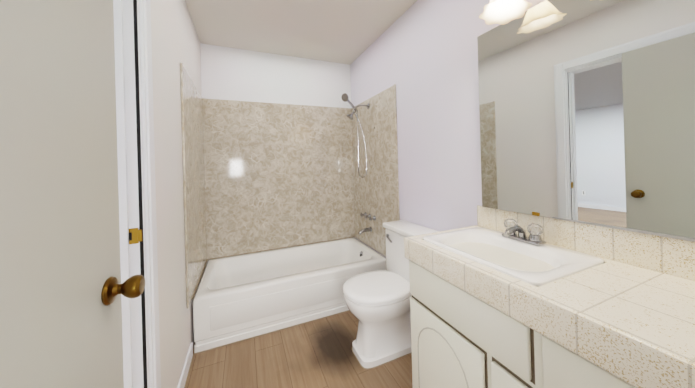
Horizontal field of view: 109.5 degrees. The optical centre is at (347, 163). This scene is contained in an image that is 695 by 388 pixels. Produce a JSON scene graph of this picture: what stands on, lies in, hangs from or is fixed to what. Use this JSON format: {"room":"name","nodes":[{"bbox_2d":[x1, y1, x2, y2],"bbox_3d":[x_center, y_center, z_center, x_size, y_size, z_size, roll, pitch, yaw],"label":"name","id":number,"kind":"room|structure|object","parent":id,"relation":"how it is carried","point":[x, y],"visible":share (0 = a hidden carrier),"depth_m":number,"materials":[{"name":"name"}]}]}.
{"room":"bathroom","nodes":[
{"label":"bathroom","id":0,"kind":"room"},
{"bbox_2d":[150,0,205,387],"bbox_3d":[-0.503,0.039,0.123,0.120,2.440,4.800,-2,0,-23],"label":"wall","id":1,"kind":"structure","parent":0,"point":[175,40],"depth_m":1.30,"materials":[{"name":"paint"}]},
{"bbox_2d":[0,0,144,387],"bbox_3d":[-0.427,0.239,0.290,0.111,2.013,0.749,-2,0,-23],"label":"door","id":2,"kind":"structure","parent":1,"relation":"in","point":[62,288],"depth_m":0.43,"materials":[{"name":"paint"}]},
{"bbox_2d":[113,0,160,387],"bbox_3d":[-0.685,0.210,0.571,0.152,2.109,0.930,-2,0,-23],"label":"door frame","id":3,"kind":"structure","parent":1,"relation":"attached to","point":[136,176],"depth_m":0.93,"materials":[{"name":"paint"}]},
{"bbox_2d":[177,343,193,387],"bbox_3d":[-0.905,1.229,1.332,0.017,0.085,0.663,-2,0,-23],"label":"baseboard","id":4,"kind":"structure","parent":1,"relation":"attached to","point":[185,371],"depth_m":1.46,"materials":[{"name":"paint"}]},
{"bbox_2d":[180,63,207,307],"bbox_3d":[-1.195,0.143,1.947,0.014,1.552,0.865,-2,0,-23],"label":"wall panel","id":5,"kind":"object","parent":1,"relation":"attached to","point":[194,125],"depth_m":1.83,"materials":[{"name":"stone"}]},
{"bbox_2d":[200,43,354,264],"bbox_3d":[-0.679,0.046,2.718,1.810,2.440,0.120,-2,0,-23],"label":"wall","id":6,"kind":"structure","parent":0,"point":[228,73],"depth_m":2.61,"materials":[{"name":"paint"}]},
{"bbox_2d":[204,99,351,259],"bbox_3d":[-0.650,0.129,2.655,1.568,1.549,0.015,-2,0,-23],"label":"wall panel","id":7,"kind":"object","parent":6,"relation":"attached to","point":[259,176],"depth_m":2.61,"materials":[{"name":"stone"}]},
{"bbox_2d":[185,311,412,387],"bbox_3d":[-2.381,1.337,0.183,6.980,0.050,6.640,-2,0,-23],"label":"floor","id":8,"kind":"structure","parent":0,"point":[317,354],"depth_m":1.54,"materials":[{"name":"brown wood"}]},
{"bbox_2d":[193,238,386,354],"bbox_3d":[-0.472,1.077,2.294,1.538,0.365,0.774,-2,0,-23],"label":"bathtub","id":9,"kind":"object","parent":8,"relation":"on","point":[240,298],"visible":0.83,"depth_m":1.96,"materials":[{"name":"white ceramic"}]},
{"bbox_2d":[343,220,439,369],"bbox_3d":[0.280,0.851,1.669,0.635,0.776,0.490,-2,0,-23],"label":"toilet","id":10,"kind":"object","parent":8,"relation":"on","point":[377,303],"visible":0.71,"depth_m":1.56,"materials":[{"name":"white ceramic"}]},
{"bbox_2d":[404,205,694,387],"bbox_3d":[0.700,0.731,0.867,0.499,0.991,0.949,-2,0,-23],"label":"bathroom vanity","id":11,"kind":"object","parent":8,"relation":"on","point":[499,298],"visible":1,"depth_m":0.77,"materials":[{"name":"paint"}]},
{"bbox_2d":[185,0,416,64],"bbox_3d":[0.241,-1.227,0.452,1.810,0.050,5.040,-2,0,-23],"label":"ceiling","id":12,"kind":"structure","parent":0,"point":[349,32],"depth_m":2.09,"materials":[{"name":"paint"}]},
{"bbox_2d":[350,0,545,257],"bbox_3d":[1.054,-0.004,0.779,0.120,2.440,4.800,-2,0,-23],"label":"wall","id":13,"kind":"structure","parent":0,"point":[422,55],"depth_m":1.69,"materials":[{"name":"paint"}]},
{"bbox_2d":[341,93,375,234],"bbox_3d":[0.083,0.024,2.499,0.313,1.409,0.285,-2,0,-23],"label":"fittings","id":14,"kind":"object","parent":13,"relation":"attached to","point":[344,97],"visible":1,"depth_m":2.50,"materials":[{"name":"silver metal"}]},
{"bbox_2d":[352,84,399,256],"bbox_3d":[0.255,0.283,2.521,0.013,1.913,0.930,-2,0,-23],"label":"wall panel","id":15,"kind":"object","parent":13,"relation":"attached to","point":[376,194],"depth_m":2.43,"materials":[{"name":"stone"}]},
{"bbox_2d":[479,0,531,24],"bbox_3d":[0.812,-0.772,0.819,0.255,0.250,0.756,-2,0,-23],"label":"sconce","id":16,"kind":"object","parent":13,"relation":"attached to","point":[502,12],"visible":1,"depth_m":1.11,"materials":[{"name":"white glass"}]},
{"bbox_2d":[477,0,694,241],"bbox_3d":[0.900,-0.231,0.929,0.033,0.918,0.879,-2,0,-23],"label":"mirror","id":17,"kind":"object","parent":13,"relation":"attached to","point":[587,111],"visible":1,"depth_m":0.91,"materials":[{"name":"clear glass"}]}
]}

